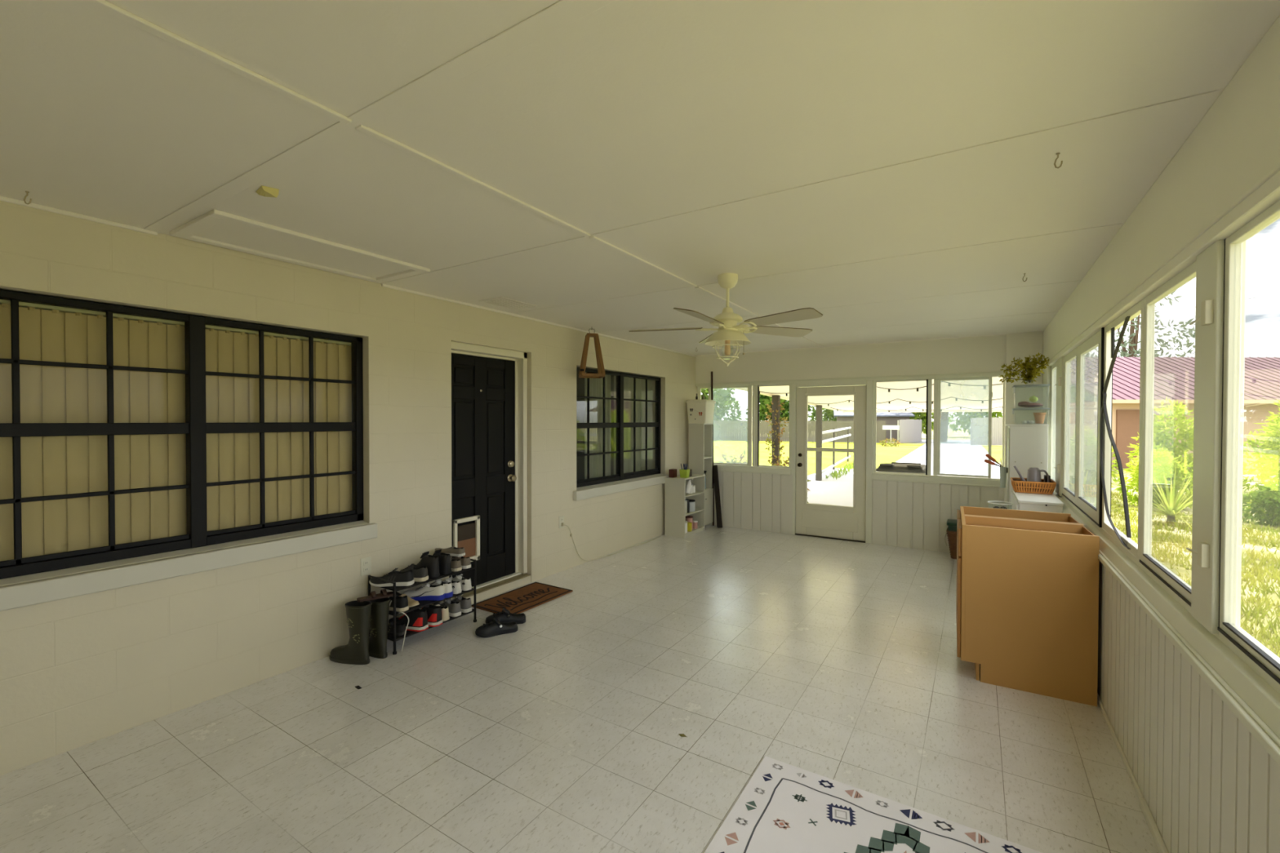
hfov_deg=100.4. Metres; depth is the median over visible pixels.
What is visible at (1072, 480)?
spiky plant
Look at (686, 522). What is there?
paint can
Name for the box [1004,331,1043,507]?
column
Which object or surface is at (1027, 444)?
cabinet
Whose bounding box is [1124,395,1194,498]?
bush
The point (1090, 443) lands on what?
bush
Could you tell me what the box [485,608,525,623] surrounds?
clog
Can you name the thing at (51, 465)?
vertical blind
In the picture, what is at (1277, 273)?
cable
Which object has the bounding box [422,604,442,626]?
shoe
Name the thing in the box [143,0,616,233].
strip
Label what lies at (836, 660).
floor
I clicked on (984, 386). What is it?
string lights
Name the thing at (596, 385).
sheer curtain
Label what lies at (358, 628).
print
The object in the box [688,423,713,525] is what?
tower
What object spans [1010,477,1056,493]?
wicker basket
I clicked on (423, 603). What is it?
shelf
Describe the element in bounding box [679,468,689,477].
pot
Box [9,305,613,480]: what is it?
wall
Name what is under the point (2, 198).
crown molding
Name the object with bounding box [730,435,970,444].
road
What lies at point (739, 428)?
wooden fence
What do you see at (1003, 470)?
tube
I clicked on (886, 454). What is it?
lawn
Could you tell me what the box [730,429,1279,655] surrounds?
ground
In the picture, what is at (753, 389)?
window
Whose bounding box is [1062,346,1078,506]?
window
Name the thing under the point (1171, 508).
spiky plant
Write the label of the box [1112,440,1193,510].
bush
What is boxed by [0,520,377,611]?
window sill
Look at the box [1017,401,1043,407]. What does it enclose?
folded cloth
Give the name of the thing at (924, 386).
string lights
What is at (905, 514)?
wall
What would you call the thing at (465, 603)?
sneaker
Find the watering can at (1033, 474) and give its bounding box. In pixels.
[1013,465,1049,482]
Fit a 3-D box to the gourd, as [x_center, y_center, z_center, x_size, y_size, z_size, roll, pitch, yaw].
[3.760,-0.266,5.092,0.070,0.069,0.058,1,1,32]
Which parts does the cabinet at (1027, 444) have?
door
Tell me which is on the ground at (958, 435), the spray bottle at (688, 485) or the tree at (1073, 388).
the tree at (1073, 388)
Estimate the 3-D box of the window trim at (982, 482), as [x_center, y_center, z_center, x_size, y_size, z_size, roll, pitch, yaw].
[2.429,0.018,6.884,3.774,1.268,0.118,1,1,32]
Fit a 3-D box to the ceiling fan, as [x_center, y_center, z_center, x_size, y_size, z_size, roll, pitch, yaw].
[0.552,-0.689,3.449,1.276,0.592,1.221,1,1,32]
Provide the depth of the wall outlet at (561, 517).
5.33 m
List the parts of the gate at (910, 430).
fence post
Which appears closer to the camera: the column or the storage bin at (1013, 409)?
the storage bin at (1013, 409)
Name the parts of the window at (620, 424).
sash, sash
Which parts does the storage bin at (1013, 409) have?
lid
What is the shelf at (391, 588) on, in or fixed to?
attached to the shoe rack
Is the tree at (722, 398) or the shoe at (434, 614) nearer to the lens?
the shoe at (434, 614)
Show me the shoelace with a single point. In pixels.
(399, 612)
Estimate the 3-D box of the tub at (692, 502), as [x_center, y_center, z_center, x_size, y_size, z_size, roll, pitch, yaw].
[0.678,1.066,7.191,0.136,0.146,0.136,1,1,32]
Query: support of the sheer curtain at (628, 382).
hanging from the curtain rod
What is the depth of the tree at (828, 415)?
56.23 m
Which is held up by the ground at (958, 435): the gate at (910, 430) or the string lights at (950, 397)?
the gate at (910, 430)
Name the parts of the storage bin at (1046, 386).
lid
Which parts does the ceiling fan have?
blade, blade, blade, lamp shade, blade, blade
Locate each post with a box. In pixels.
[1042,365,1051,475]
[1053,356,1071,496]
[1186,240,1246,634]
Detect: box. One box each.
[668,468,676,477]
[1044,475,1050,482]
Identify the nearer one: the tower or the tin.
the tin
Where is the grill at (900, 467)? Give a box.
[875,462,925,473]
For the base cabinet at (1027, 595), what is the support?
on the floor
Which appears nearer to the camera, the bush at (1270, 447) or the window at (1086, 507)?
the window at (1086, 507)
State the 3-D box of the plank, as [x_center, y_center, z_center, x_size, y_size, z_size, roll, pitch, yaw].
[1.100,0.990,7.564,0.048,0.880,0.216,0,1,-23]
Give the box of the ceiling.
[0,0,1279,355]
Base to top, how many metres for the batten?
0.011 m
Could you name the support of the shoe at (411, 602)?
on the shoe rack
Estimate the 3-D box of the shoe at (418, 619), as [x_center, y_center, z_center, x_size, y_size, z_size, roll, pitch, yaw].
[-1.597,1.308,3.661,0.294,0.148,0.109,0,1,14]
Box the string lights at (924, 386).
[877,386,926,391]
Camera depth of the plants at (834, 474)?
15.49 m
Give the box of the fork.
[984,459,1001,466]
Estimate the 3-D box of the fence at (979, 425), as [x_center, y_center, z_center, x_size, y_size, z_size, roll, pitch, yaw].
[25.042,0.330,35.233,6.050,1.879,0.150,0,1,4]
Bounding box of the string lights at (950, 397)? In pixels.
[808,396,1002,405]
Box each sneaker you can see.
[368,568,414,586]
[400,564,428,582]
[403,582,444,600]
[421,577,453,598]
[433,597,461,617]
[443,577,462,594]
[449,573,471,591]
[449,594,471,613]
[450,555,462,571]
[451,555,471,568]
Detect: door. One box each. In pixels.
[451,353,516,586]
[795,385,866,541]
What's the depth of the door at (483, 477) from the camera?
4.64 m
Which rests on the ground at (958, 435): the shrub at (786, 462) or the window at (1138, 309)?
the shrub at (786, 462)
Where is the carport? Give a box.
[731,377,1005,480]
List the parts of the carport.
post, post, roof panel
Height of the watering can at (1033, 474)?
0.216 m
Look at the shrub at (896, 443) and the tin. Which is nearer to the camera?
the tin
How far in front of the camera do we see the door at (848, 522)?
6.85 m
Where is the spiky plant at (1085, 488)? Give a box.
[1083,466,1097,498]
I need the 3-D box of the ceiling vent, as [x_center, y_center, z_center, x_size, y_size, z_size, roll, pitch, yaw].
[-1.063,-0.992,4.329,0.260,0.014,0.400,1,1,32]
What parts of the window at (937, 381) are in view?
sash, sash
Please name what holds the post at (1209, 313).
on the window sill at (1252, 695)
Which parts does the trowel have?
handle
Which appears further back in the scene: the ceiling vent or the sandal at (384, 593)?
the ceiling vent
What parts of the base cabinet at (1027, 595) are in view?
door, drawer, door, drawer, frame, panel, panel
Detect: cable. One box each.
[561,522,661,561]
[1158,273,1279,312]
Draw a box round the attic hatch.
[169,208,430,283]
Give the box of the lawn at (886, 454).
[713,440,1002,475]
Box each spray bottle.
[684,478,693,493]
[703,470,706,488]
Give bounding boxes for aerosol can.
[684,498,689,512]
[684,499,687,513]
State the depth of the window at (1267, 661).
1.55 m
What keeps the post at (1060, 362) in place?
on the window sill at (1252, 695)
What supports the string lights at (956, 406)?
hanging from the carport
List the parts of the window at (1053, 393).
glass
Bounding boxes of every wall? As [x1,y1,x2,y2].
[0,200,697,775]
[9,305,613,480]
[695,334,1005,552]
[1042,15,1279,852]
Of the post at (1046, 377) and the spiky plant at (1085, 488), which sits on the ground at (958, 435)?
the spiky plant at (1085, 488)
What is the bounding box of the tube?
[1000,466,1008,488]
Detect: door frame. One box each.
[451,341,527,573]
[791,380,873,543]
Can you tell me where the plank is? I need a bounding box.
[712,465,722,528]
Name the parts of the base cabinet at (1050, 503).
door, door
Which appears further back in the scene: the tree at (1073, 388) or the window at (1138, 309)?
the tree at (1073, 388)
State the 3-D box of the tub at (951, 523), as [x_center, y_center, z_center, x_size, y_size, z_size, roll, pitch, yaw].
[3.551,1.171,5.897,0.264,0.240,0.264,1,1,32]
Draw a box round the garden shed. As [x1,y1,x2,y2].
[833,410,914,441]
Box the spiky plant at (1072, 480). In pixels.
[1069,459,1075,493]
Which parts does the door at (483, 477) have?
panel, panel, pet door frame, panel, panel, panel, knob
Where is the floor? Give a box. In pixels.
[0,524,1159,852]
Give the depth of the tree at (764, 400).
45.54 m
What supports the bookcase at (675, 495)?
on the floor
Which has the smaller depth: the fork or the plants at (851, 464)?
the fork
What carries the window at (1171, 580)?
in the wall at (1207, 784)
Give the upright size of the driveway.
0.030 m
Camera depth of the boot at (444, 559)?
3.81 m
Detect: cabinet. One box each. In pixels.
[955,506,1099,706]
[1004,423,1048,509]
[1010,488,1063,512]
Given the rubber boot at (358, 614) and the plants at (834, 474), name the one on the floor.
the rubber boot at (358, 614)
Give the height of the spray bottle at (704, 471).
0.260 m
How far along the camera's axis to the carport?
11.61 m
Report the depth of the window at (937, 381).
6.24 m
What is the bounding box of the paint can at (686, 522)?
[684,520,687,533]
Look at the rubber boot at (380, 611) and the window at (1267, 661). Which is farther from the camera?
the rubber boot at (380, 611)
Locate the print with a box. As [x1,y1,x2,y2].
[346,617,372,643]
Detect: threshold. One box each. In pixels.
[452,572,530,598]
[795,533,865,542]
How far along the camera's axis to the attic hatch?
2.89 m
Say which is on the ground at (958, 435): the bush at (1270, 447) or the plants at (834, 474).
the bush at (1270, 447)
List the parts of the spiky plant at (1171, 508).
stem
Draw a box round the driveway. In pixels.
[807,443,999,506]
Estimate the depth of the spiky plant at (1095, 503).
8.71 m
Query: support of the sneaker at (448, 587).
on the shoe rack
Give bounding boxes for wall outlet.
[360,556,371,576]
[559,515,564,528]
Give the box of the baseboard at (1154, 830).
[1097,693,1168,852]
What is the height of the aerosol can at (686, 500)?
0.181 m
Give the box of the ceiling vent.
[479,297,537,310]
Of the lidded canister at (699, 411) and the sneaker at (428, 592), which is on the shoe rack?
the sneaker at (428, 592)
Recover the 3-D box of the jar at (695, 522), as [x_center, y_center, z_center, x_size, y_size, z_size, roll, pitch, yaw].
[0.747,1.333,7.257,0.078,0.101,0.078,1,1,32]
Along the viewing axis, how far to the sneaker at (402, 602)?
3.52 m
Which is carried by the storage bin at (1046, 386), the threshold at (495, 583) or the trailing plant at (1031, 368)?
the trailing plant at (1031, 368)
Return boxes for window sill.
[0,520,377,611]
[573,473,668,500]
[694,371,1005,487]
[1053,489,1279,765]
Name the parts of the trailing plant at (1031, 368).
stem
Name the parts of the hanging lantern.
corner post, corner post, frame, plate, corner post, corner post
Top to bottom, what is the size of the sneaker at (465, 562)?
0.095 m
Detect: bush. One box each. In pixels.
[1069,426,1119,492]
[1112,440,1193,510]
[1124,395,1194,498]
[1242,399,1279,512]
[1242,480,1279,526]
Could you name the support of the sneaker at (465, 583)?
on the shoe rack
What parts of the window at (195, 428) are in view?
sash, sash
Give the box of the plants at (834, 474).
[826,465,853,479]
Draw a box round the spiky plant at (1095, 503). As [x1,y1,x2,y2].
[1083,490,1122,509]
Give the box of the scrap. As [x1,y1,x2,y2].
[255,185,279,197]
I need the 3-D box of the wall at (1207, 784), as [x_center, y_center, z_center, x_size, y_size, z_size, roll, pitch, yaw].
[2.180,0.316,2.284,0.102,2.567,8.185,1,1,32]
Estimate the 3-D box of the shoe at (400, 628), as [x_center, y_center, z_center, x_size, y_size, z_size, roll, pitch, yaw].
[-1.685,1.347,3.587,0.258,0.070,0.090,0,1,21]
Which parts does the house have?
door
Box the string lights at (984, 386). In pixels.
[941,381,988,389]
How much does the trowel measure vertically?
0.268 m
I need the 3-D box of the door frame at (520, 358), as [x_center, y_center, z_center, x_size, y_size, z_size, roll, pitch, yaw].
[-1.373,0.389,4.635,0.155,2.150,0.950,1,1,32]
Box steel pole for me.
[711,371,714,525]
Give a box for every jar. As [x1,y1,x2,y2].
[685,515,693,529]
[693,520,697,528]
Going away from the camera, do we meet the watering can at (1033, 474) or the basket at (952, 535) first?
the watering can at (1033, 474)
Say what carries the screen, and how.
attached to the window at (1138, 309)
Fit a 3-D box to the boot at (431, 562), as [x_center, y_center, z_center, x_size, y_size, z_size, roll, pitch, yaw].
[-1.542,0.972,3.793,0.278,0.167,0.098,0,1,27]
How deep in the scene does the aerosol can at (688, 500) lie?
7.04 m
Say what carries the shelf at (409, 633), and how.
attached to the shoe rack
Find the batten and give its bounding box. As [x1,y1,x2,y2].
[80,0,824,347]
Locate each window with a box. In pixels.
[0,289,363,578]
[576,367,660,487]
[697,383,791,469]
[872,375,1005,479]
[1049,362,1056,481]
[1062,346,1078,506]
[1075,329,1101,525]
[1098,299,1143,559]
[1139,261,1195,606]
[1217,200,1279,684]
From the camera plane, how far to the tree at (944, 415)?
41.11 m
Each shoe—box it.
[387,608,428,631]
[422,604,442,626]
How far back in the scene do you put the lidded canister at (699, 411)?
7.45 m
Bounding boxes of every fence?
[713,420,886,443]
[970,417,1002,444]
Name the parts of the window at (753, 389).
sash, sash, sash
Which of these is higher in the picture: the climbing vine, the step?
the climbing vine
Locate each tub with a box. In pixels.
[687,521,692,531]
[689,499,695,511]
[946,519,956,531]
[986,500,1013,509]
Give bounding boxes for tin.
[692,484,695,493]
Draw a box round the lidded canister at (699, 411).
[685,399,715,423]
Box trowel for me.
[985,453,1003,466]
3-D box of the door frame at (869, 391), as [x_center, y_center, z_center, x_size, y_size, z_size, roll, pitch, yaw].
[2.467,0.424,6.881,1.005,2.035,0.110,1,1,32]
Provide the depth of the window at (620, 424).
6.36 m
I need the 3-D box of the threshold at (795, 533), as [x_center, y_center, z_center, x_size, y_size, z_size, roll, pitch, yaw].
[2.462,1.435,6.902,0.910,0.012,0.100,1,1,32]
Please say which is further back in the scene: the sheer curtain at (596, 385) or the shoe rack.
the sheer curtain at (596, 385)
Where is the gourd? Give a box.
[1029,395,1037,402]
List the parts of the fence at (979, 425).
fence post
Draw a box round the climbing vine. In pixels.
[764,401,788,466]
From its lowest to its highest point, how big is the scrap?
0.033 m
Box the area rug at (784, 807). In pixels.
[703,755,1042,852]
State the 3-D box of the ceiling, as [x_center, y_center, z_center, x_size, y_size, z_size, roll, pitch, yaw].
[0.402,-1.064,3.357,4.498,0.160,8.325,1,1,32]
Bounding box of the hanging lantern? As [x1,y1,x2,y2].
[578,328,605,378]
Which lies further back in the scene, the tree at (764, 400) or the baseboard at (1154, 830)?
the tree at (764, 400)
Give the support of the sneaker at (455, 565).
on the shoe rack
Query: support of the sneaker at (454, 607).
on the shoe rack
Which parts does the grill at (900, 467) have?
handle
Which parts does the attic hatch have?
hatch panel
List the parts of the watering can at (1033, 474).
spout, handle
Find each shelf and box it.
[380,566,473,591]
[386,608,472,639]
[388,587,473,615]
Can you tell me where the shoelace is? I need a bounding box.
[399,612,408,650]
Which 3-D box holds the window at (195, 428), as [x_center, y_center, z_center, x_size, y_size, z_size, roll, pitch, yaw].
[-2.447,0.028,2.884,0.066,1.258,1.919,1,1,32]
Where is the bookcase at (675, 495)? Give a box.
[664,474,705,537]
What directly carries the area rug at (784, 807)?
on the floor
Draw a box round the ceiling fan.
[628,273,822,366]
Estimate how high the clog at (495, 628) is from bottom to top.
0.106 m
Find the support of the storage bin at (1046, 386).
on the storage bin at (1013, 409)
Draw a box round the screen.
[1099,315,1131,549]
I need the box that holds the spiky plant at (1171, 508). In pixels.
[1111,463,1252,528]
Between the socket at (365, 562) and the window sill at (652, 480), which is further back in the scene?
the window sill at (652, 480)
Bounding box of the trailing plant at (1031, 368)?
[999,351,1048,384]
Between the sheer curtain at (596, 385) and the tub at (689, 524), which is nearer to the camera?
the sheer curtain at (596, 385)
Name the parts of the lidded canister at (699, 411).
lid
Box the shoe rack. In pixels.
[368,555,476,654]
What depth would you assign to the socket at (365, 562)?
3.62 m
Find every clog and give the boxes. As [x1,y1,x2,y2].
[475,617,518,637]
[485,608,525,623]
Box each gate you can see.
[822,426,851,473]
[897,419,921,443]
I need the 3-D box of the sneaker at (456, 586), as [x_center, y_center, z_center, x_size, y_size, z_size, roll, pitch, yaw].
[-1.432,1.167,3.956,0.273,0.099,0.094,1,1,32]
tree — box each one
[701,387,742,432]
[742,394,826,433]
[810,405,836,430]
[909,412,941,433]
[940,412,948,441]
[947,412,1002,435]
[1070,383,1088,402]
[1071,290,1245,401]
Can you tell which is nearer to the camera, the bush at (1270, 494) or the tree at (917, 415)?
the bush at (1270, 494)
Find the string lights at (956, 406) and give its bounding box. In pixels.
[830,405,1005,412]
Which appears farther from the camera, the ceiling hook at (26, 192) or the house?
the house
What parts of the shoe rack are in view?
leg, leg, leg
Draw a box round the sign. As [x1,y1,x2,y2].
[882,425,899,440]
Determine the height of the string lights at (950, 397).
0.195 m
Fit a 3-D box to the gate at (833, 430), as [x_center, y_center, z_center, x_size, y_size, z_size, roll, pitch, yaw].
[6.806,0.752,18.403,0.073,1.400,8.500,0,1,27]
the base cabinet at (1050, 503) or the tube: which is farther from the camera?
the tube
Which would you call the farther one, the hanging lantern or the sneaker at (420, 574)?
the hanging lantern
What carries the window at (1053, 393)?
in the wall at (1207, 784)
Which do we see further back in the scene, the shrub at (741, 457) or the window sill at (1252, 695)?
the shrub at (741, 457)
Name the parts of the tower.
panel, panel, door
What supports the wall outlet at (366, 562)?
attached to the wall at (78, 671)
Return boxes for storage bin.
[1012,384,1050,408]
[1012,408,1049,424]
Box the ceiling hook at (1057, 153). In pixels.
[1053,152,1062,168]
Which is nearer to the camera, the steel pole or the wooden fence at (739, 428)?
the steel pole
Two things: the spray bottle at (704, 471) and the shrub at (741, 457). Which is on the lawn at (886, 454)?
the shrub at (741, 457)
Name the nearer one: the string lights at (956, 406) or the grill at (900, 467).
the grill at (900, 467)
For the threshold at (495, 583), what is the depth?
4.71 m
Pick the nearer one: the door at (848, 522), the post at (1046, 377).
the post at (1046, 377)
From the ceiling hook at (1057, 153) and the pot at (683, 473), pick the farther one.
the pot at (683, 473)
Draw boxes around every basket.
[943,528,956,559]
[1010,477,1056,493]
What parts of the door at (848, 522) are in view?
kick panel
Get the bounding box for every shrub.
[717,449,752,464]
[769,454,810,502]
[879,438,900,446]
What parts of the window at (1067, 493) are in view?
glass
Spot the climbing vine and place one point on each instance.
(767, 439)
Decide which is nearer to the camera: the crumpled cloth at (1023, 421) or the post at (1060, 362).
the post at (1060, 362)
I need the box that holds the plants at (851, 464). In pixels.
[844,461,853,470]
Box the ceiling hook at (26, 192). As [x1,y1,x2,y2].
[23,191,31,204]
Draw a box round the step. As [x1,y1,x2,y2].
[465,575,530,604]
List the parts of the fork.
handle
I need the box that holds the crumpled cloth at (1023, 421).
[1022,420,1034,423]
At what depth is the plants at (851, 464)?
17.98 m
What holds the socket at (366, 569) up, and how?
attached to the wall outlet at (366, 562)
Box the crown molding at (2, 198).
[0,195,696,356]
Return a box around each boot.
[328,600,372,664]
[368,597,391,658]
[410,551,439,577]
[432,549,451,574]
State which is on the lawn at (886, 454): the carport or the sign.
the sign
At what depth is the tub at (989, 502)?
4.57 m
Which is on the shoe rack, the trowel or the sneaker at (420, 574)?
the sneaker at (420, 574)
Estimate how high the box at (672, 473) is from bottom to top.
0.105 m
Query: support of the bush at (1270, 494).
on the ground at (958, 435)
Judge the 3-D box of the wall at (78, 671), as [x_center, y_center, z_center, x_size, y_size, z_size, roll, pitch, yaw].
[-1.401,0.281,4.548,0.200,2.567,8.185,1,1,32]
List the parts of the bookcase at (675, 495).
panel, shelf, shelf, shelf, panel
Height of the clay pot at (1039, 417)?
0.105 m
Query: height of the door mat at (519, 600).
0.014 m
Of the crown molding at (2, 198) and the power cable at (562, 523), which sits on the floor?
the power cable at (562, 523)
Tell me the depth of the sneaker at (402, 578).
3.54 m
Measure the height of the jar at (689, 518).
0.176 m
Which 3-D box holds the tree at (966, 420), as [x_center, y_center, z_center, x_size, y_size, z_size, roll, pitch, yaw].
[33.822,-2.234,53.166,6.101,6.801,6.644,0,1,-6]
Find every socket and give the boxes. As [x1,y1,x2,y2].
[363,560,368,565]
[363,566,368,572]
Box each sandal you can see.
[356,588,393,602]
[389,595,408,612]
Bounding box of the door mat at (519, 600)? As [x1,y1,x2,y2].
[471,582,573,613]
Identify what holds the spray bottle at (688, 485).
on the bookcase at (675, 495)
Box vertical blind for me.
[0,299,351,561]
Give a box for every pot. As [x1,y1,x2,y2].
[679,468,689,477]
[1033,412,1046,423]
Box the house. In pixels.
[1070,356,1279,468]
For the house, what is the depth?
18.95 m
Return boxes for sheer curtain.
[584,372,610,479]
[613,375,652,475]
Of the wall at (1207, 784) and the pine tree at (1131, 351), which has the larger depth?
the pine tree at (1131, 351)

